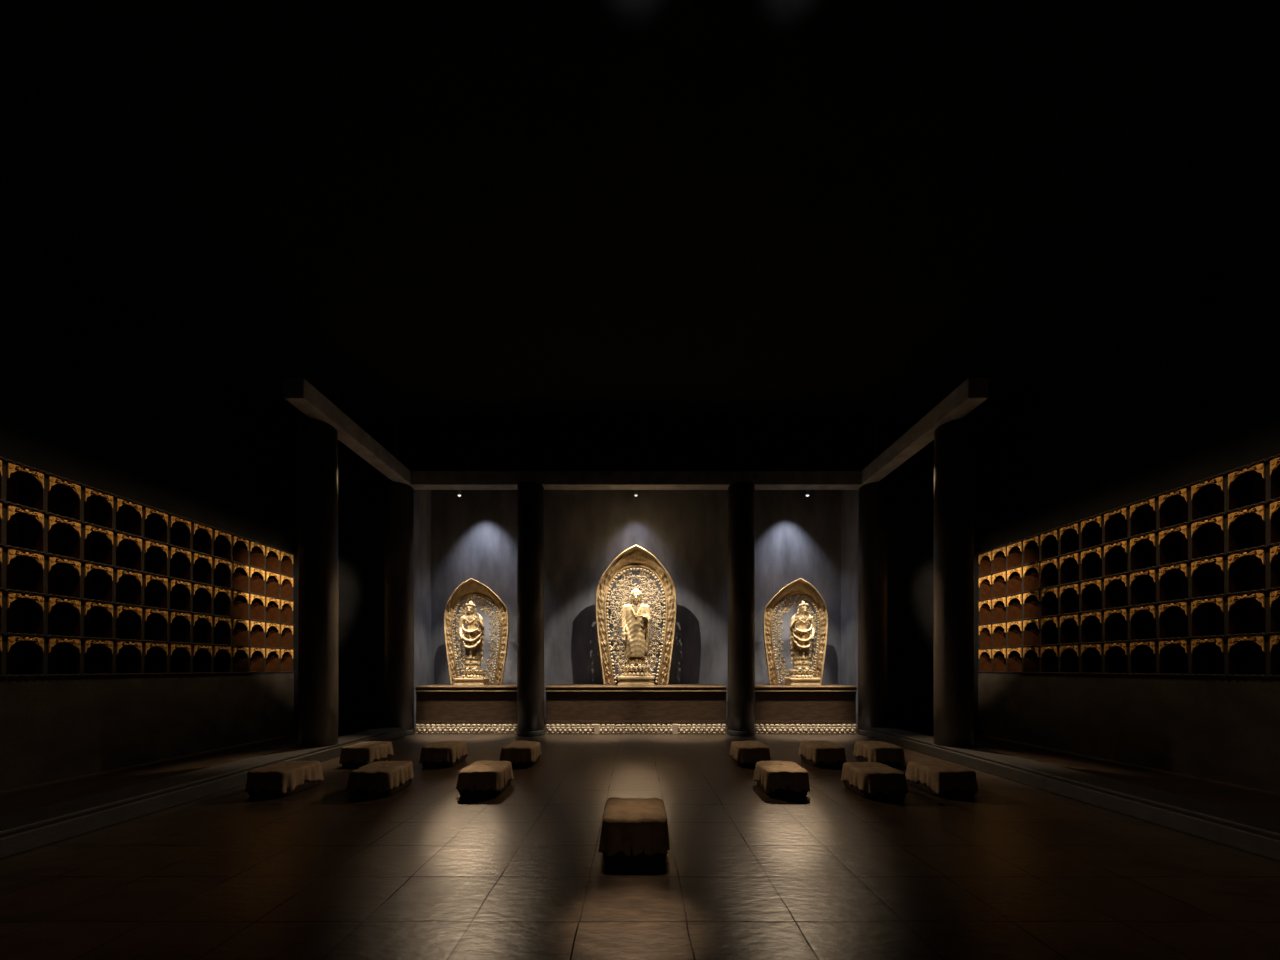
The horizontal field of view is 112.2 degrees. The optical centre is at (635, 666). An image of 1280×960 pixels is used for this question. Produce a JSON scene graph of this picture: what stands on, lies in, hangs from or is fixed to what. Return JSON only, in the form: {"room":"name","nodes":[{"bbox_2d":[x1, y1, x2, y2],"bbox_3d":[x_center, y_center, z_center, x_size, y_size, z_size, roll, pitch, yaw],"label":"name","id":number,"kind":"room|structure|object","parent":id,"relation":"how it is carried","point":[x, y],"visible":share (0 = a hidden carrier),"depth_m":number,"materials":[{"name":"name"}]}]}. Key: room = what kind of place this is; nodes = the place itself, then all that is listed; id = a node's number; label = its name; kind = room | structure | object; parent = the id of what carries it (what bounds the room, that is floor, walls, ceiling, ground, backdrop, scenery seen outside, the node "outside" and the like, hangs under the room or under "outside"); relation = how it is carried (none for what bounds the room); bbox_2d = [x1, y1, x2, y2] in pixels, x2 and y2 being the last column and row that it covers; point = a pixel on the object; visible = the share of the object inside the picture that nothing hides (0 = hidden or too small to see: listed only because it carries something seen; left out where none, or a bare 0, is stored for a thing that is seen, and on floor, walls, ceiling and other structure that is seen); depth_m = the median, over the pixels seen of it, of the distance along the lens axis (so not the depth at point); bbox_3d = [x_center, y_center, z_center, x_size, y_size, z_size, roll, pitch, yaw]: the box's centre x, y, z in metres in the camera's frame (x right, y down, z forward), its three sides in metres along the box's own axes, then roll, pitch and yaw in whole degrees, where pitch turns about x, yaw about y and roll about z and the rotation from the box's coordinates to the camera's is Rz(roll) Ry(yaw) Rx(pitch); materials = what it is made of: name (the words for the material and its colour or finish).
{"room":"house of worship","nodes":[
{"label":"house of worship","id":0,"kind":"room"},
{"bbox_2d":[0,204,293,791],"bbox_3d":[-8.250,-2.100,4.550,0.700,7.300,14.100,0,0,0],"label":"wall","id":1,"kind":"structure","parent":0,"point":[97,391],"depth_m":6.65,"materials":[{"name":"black paint"}]},
{"bbox_2d":[0,456,293,676],"bbox_3d":[-8.073,-1.242,7.277,0.394,2.745,5.306,0,0,0],"label":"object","id":2,"kind":"object","parent":1,"relation":"attached to","point":[94,581],"visible":1,"depth_m":6.87,"materials":[{"name":"brown wood"}]},
{"bbox_2d":[0,456,293,554],"bbox_3d":[-8.059,-2.598,7.277,0.362,0.032,5.306,0,0,0],"label":"shelf","id":3,"kind":"object","parent":2,"relation":"attached to","point":[6,461],"depth_m":6.69,"materials":[{"name":"brown wood"}]},
{"bbox_2d":[0,499,293,577],"bbox_3d":[-8.059,-2.066,7.277,0.362,0.032,5.306,0,0,0],"label":"shelf","id":4,"kind":"object","parent":2,"relation":"attached to","point":[41,511],"depth_m":6.78,"materials":[{"name":"brown wood"}]},
{"bbox_2d":[0,543,293,601],"bbox_3d":[-8.059,-1.517,7.277,0.362,0.032,5.306,0,0,0],"label":"shelf","id":5,"kind":"object","parent":2,"relation":"attached to","point":[43,553],"depth_m":6.85,"materials":[{"name":"brown wood"}]},
{"bbox_2d":[0,588,293,625],"bbox_3d":[-8.059,-0.968,7.277,0.362,0.032,5.306,0,0,0],"label":"shelf","id":6,"kind":"object","parent":2,"relation":"attached to","point":[40,594],"depth_m":6.88,"materials":[{"name":"brown wood"}]},
{"bbox_2d":[0,632,293,649],"bbox_3d":[-8.059,-0.419,7.277,0.362,0.032,5.306,0,0,0],"label":"shelf","id":7,"kind":"object","parent":2,"relation":"attached to","point":[29,635],"depth_m":6.88,"materials":[{"name":"brown wood"}]},
{"bbox_2d":[0,671,293,676],"bbox_3d":[-8.059,0.113,7.277,0.362,0.032,5.306,0,0,0],"label":"shelf","id":8,"kind":"object","parent":2,"relation":"attached to","point":[50,673],"depth_m":6.50,"materials":[{"name":"brown wood"}]},
{"bbox_2d":[294,418,394,733],"bbox_3d":[-6.817,-2.100,10.080,2.165,7.300,0.300,0,0,0],"label":"wall","id":9,"kind":"structure","parent":0,"point":[361,487],"depth_m":9.93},
{"bbox_2d":[395,424,430,730],"bbox_3d":[-5.530,-2.100,10.710,0.340,7.300,1.080,0,0,0],"label":"wall","id":10,"kind":"structure","parent":0,"point":[422,498],"depth_m":10.79,"materials":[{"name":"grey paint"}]},
{"bbox_2d":[431,490,840,725],"bbox_3d":[0.000,-2.100,11.400,11.440,7.300,0.300,0,0,0],"label":"wall","id":11,"kind":"structure","parent":0,"point":[474,532],"depth_m":11.25,"materials":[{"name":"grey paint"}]},
{"bbox_2d":[398,414,873,470],"bbox_3d":[0.000,-5.100,9.890,10.840,1.300,0.220,0,0,0],"label":"wall","id":12,"kind":"structure","parent":0,"point":[426,442],"depth_m":9.78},
{"bbox_2d":[283,378,409,483],"bbox_3d":[-5.260,-4.287,8.168,0.320,0.315,3.135,0,0,0],"label":"trim","id":13,"kind":"structure","parent":12,"relation":"attached to","point":[299,392],"depth_m":7.58,"materials":[{"name":"brown wood"}]},
{"bbox_2d":[407,471,864,489],"bbox_3d":[0.000,-4.287,9.890,10.800,0.315,0.300,0,0,0],"label":"beam","id":14,"kind":"structure","parent":12,"relation":"attached to","point":[419,480],"depth_m":9.74,"materials":[{"name":"brown wood"}]},
{"bbox_2d":[862,378,988,483],"bbox_3d":[5.260,-4.287,8.168,0.320,0.315,3.135,0,0,0],"label":"trim","id":15,"kind":"structure","parent":12,"relation":"attached to","point":[972,392],"depth_m":7.58,"materials":[{"name":"brown wood"}]},
{"bbox_2d":[0,0,1279,424],"bbox_3d":[0.000,-5.850,4.550,17.200,0.200,14.100,0,0,0],"label":"ceiling","id":16,"kind":"structure","parent":0,"point":[392,208],"depth_m":5.04,"materials":[{"name":"black paint"}]},
{"bbox_2d":[0,726,1279,959],"bbox_3d":[0.000,1.650,4.550,17.200,0.200,14.100,0,0,0],"label":"floor","id":17,"kind":"structure","parent":0,"point":[1009,870],"depth_m":3.28,"materials":[{"name":"stone"}]},
{"bbox_2d":[0,728,404,858],"bbox_3d":[-5.450,1.445,5.765,0.660,0.210,7.530,0,0,0],"label":"platform","id":18,"kind":"structure","parent":17,"relation":"on","point":[22,831],"depth_m":4.52,"materials":[{"name":"wood"}]},
{"bbox_2d":[245,761,323,796],"bbox_3d":[-4.401,1.388,5.402,0.566,0.324,0.675,0,0,1],"label":"cushion","id":19,"kind":"object","parent":17,"relation":"on","point":[281,779],"visible":1,"depth_m":5.15,"materials":[{"name":"brown fabric"}]},
{"bbox_2d":[298,419,337,747],"bbox_3d":[-5.460,-1.284,7.400,0.568,5.668,0.568,0,0,0],"label":"round column","id":20,"kind":"structure","parent":17,"relation":"on","point":[318,440],"depth_m":7.18,"materials":[{"name":"black paint"}]},
{"bbox_2d":[339,741,393,766],"bbox_3d":[-4.319,1.387,6.920,0.569,0.326,0.671,0,0,1],"label":"cushion","id":21,"kind":"object","parent":17,"relation":"on","point":[360,754],"visible":1,"depth_m":6.64,"materials":[{"name":"brown fabric"}]},
{"bbox_2d":[346,761,413,796],"bbox_3d":[-3.179,1.387,5.400,0.566,0.326,0.676,0,0,-1],"label":"cushion","id":22,"kind":"object","parent":17,"relation":"on","point":[379,778],"visible":1,"depth_m":5.12,"materials":[{"name":"brown fabric"}]},
{"bbox_2d":[384,482,413,735],"bbox_3d":[-5.420,-1.284,9.850,0.609,5.668,0.609,0,0,0],"label":"round column","id":23,"kind":"structure","parent":17,"relation":"on","point":[399,497],"depth_m":9.60,"materials":[{"name":"black paint"}]},
{"bbox_2d":[419,741,467,766],"bbox_3d":[-3.080,1.387,6.921,0.565,0.327,0.672,0,0,0],"label":"cushion","id":24,"kind":"object","parent":17,"relation":"on","point":[441,753],"visible":1,"depth_m":6.63,"materials":[{"name":"brown fabric"}]},
{"bbox_2d":[414,684,516,733],"bbox_3d":[-3.917,0.995,10.564,2.385,1.110,1.361,0,0,0],"label":"platform","id":25,"kind":"object","parent":17,"relation":"on","point":[435,703],"visible":0.96,"depth_m":9.99,"materials":[{"name":"brown wood"}]},
{"bbox_2d":[453,601,489,685],"bbox_3d":[-3.930,-0.571,10.319,0.704,2.022,0.482,0,0,0],"label":"statue","id":26,"kind":"object","parent":25,"relation":"on","point":[474,637],"visible":1,"depth_m":10.19,"materials":[{"name":"gold metal"}]},
{"bbox_2d":[444,578,508,684],"bbox_3d":[-3.980,-0.852,10.581,1.606,2.582,0.399,0,0,0],"label":"mandorla","id":27,"kind":"object","parent":25,"relation":"on","point":[471,587],"visible":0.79,"depth_m":10.71,"materials":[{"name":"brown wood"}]},
{"bbox_2d":[456,760,513,796],"bbox_3d":[-1.882,1.387,5.400,0.566,0.327,0.674,0,0,0],"label":"cushion","id":28,"kind":"object","parent":17,"relation":"on","point":[483,778],"visible":1,"depth_m":5.11,"materials":[{"name":"brown fabric"}]},
{"bbox_2d":[499,741,541,766],"bbox_3d":[-1.839,1.387,6.921,0.569,0.326,0.671,0,0,0],"label":"cushion","id":29,"kind":"object","parent":17,"relation":"on","point":[519,753],"visible":0.97,"depth_m":6.62,"materials":[{"name":"brown fabric"}]},
{"bbox_2d":[517,482,544,736],"bbox_3d":[-2.410,-1.284,9.850,0.619,5.668,0.619,0,0,0],"label":"round column","id":30,"kind":"structure","parent":17,"relation":"on","point":[530,495],"depth_m":9.59,"materials":[{"name":"black paint"}]},
{"bbox_2d":[599,797,669,867],"bbox_3d":[-0.010,1.349,3.575,0.564,0.402,0.621,0,0,0],"label":"stool","id":31,"kind":"object","parent":17,"relation":"on","point":[634,831],"visible":1,"depth_m":3.30,"materials":[{"name":"brown fabric"}]},
{"bbox_2d":[545,684,726,733],"bbox_3d":[0.000,0.995,10.562,4.190,1.110,1.365,0,0,0],"label":"platform","id":32,"kind":"object","parent":17,"relation":"on","point":[565,703],"visible":1,"depth_m":9.99,"materials":[{"name":"brown wood"}]},
{"bbox_2d":[595,545,676,684],"bbox_3d":[0.000,-1.242,10.525,2.021,3.362,0.510,0,0,0],"label":"mandorla","id":33,"kind":"object","parent":32,"relation":"on","point":[636,557],"visible":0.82,"depth_m":10.70,"materials":[{"name":"gold wood"}]},
{"bbox_2d":[618,588,653,685],"bbox_3d":[0.000,-0.726,10.282,0.862,2.332,0.664,0,0,0],"label":"statue","id":34,"kind":"object","parent":32,"relation":"on","point":[635,616],"visible":1,"depth_m":10.16,"materials":[{"name":"gold metal"}]},
{"bbox_2d":[727,482,754,736],"bbox_3d":[2.410,-1.284,9.850,0.619,5.668,0.619,0,0,0],"label":"round column","id":35,"kind":"structure","parent":17,"relation":"on","point":[741,495],"depth_m":9.58,"materials":[{"name":"black paint"}]},
{"bbox_2d":[729,741,770,766],"bbox_3d":[1.829,1.386,6.919,0.563,0.328,0.674,0,0,1],"label":"cushion","id":36,"kind":"object","parent":17,"relation":"on","point":[743,753],"visible":0.99,"depth_m":6.62,"materials":[{"name":"brown fabric"}]},
{"bbox_2d":[753,760,809,796],"bbox_3d":[1.821,1.388,5.401,0.570,0.324,0.672,0,0,1],"label":"cushion","id":37,"kind":"object","parent":17,"relation":"on","point":[775,778],"visible":1,"depth_m":5.11,"materials":[{"name":"brown fabric"}]},
{"bbox_2d":[755,684,857,733],"bbox_3d":[3.917,0.995,10.564,2.385,1.110,1.361,0,0,0],"label":"platform","id":38,"kind":"object","parent":17,"relation":"on","point":[781,703],"visible":0.98,"depth_m":9.99,"materials":[{"name":"brown wood"}]},
{"bbox_2d":[763,578,827,684],"bbox_3d":[3.980,-0.852,10.581,1.606,2.582,0.399,0,0,0],"label":"mandorla","id":39,"kind":"object","parent":38,"relation":"on","point":[801,588],"visible":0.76,"depth_m":10.71,"materials":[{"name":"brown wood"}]},
{"bbox_2d":[784,601,820,685],"bbox_3d":[3.980,-0.571,10.319,0.704,2.022,0.482,0,0,0],"label":"statue","id":40,"kind":"object","parent":38,"relation":"on","point":[799,637],"visible":1,"depth_m":10.19,"materials":[{"name":"gold metal"}]},
{"bbox_2d":[798,741,846,766],"bbox_3d":[2.990,1.387,6.920,0.567,0.326,0.670,0,0,-2],"label":"cushion","id":41,"kind":"object","parent":17,"relation":"on","point":[814,753],"visible":1,"depth_m":6.63,"materials":[{"name":"brown fabric"}]},
{"bbox_2d":[858,482,887,735],"bbox_3d":[5.420,-1.284,9.850,0.609,5.668,0.609,0,0,0],"label":"round column","id":42,"kind":"structure","parent":17,"relation":"on","point":[872,497],"depth_m":9.61,"materials":[{"name":"black paint"}]},
{"bbox_2d":[841,762,908,798],"bbox_3d":[2.928,1.387,5.320,0.567,0.326,0.675,0,0,0],"label":"cushion","id":43,"kind":"object","parent":17,"relation":"on","point":[869,780],"visible":1,"depth_m":5.04,"materials":[{"name":"brown fabric"}]},
{"bbox_2d":[853,741,904,766],"bbox_3d":[3.900,1.387,6.920,0.568,0.326,0.676,0,0,0],"label":"cushion","id":44,"kind":"object","parent":17,"relation":"on","point":[892,755],"visible":0.99,"depth_m":6.64,"materials":[{"name":"brown fabric"}]},
{"bbox_2d":[905,761,978,796],"bbox_3d":[3.819,1.387,5.400,0.567,0.327,0.672,0,0,0],"label":"cushion","id":45,"kind":"object","parent":17,"relation":"on","point":[936,778],"visible":0.99,"depth_m":5.14,"materials":[{"name":"brown fabric"}]},
{"bbox_2d":[934,419,973,747],"bbox_3d":[5.460,-1.284,7.400,0.568,5.668,0.568,0,0,0],"label":"round column","id":46,"kind":"structure","parent":17,"relation":"on","point":[953,440],"depth_m":7.17,"materials":[{"name":"black paint"}]},
{"bbox_2d":[867,728,1279,860],"bbox_3d":[5.450,1.445,5.765,0.660,0.210,7.530,0,0,0],"label":"platform","id":47,"kind":"structure","parent":17,"relation":"on","point":[1249,831],"depth_m":4.61,"materials":[{"name":"wood"}]},
{"bbox_2d":[841,424,876,730],"bbox_3d":[5.530,-2.100,10.710,0.340,7.300,1.080,0,0,0],"label":"wall","id":48,"kind":"structure","parent":0,"point":[849,498],"depth_m":10.79,"materials":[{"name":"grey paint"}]},
{"bbox_2d":[877,418,977,733],"bbox_3d":[6.817,-2.100,10.080,2.165,7.300,0.300,0,0,0],"label":"wall","id":49,"kind":"structure","parent":0,"point":[910,487],"depth_m":9.93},
{"bbox_2d":[978,199,1279,792],"bbox_3d":[8.250,-2.100,4.550,0.700,7.300,14.100,0,0,0],"label":"wall","id":50,"kind":"structure","parent":0,"point":[1180,388],"depth_m":6.59,"materials":[{"name":"black paint"}]},
{"bbox_2d":[978,454,1279,677],"bbox_3d":[8.073,-1.242,7.277,0.394,2.745,5.306,0,0,0],"label":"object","id":51,"kind":"object","parent":50,"relation":"attached to","point":[1184,580],"visible":1,"depth_m":6.69,"materials":[{"name":"brown wood"}]},
{"bbox_2d":[978,454,1279,554],"bbox_3d":[8.059,-2.598,7.277,0.362,0.032,5.306,0,0,0],"label":"shelf","id":52,"kind":"object","parent":51,"relation":"attached to","point":[1265,461],"depth_m":6.62,"materials":[{"name":"brown wood"}]},
{"bbox_2d":[978,497,1279,577],"bbox_3d":[8.059,-2.066,7.277,0.362,0.032,5.306,0,0,0],"label":"shelf","id":53,"kind":"object","parent":51,"relation":"attached to","point":[1272,500],"depth_m":6.70,"materials":[{"name":"brown wood"}]},
{"bbox_2d":[978,542,1279,601],"bbox_3d":[8.059,-1.517,7.277,0.362,0.032,5.306,0,0,0],"label":"shelf","id":54,"kind":"object","parent":51,"relation":"attached to","point":[1269,545],"depth_m":6.79,"materials":[{"name":"brown wood"}]},
{"bbox_2d":[978,587,1279,625],"bbox_3d":[8.059,-0.968,7.277,0.362,0.032,5.306,0,0,0],"label":"shelf","id":55,"kind":"object","parent":51,"relation":"attached to","point":[1227,594],"depth_m":6.88,"materials":[{"name":"brown wood"}]},
{"bbox_2d":[978,632,1279,649],"bbox_3d":[8.059,-0.419,7.277,0.362,0.032,5.306,0,0,0],"label":"shelf","id":56,"kind":"object","parent":51,"relation":"attached to","point":[1226,635],"depth_m":6.88,"materials":[{"name":"brown wood"}]},
{"bbox_2d":[978,671,1279,677],"bbox_3d":[8.059,0.113,7.277,0.362,0.032,5.306,0,0,0],"label":"shelf","id":57,"kind":"object","parent":51,"relation":"attached to","point":[1158,673],"depth_m":6.50,"materials":[{"name":"brown wood"}]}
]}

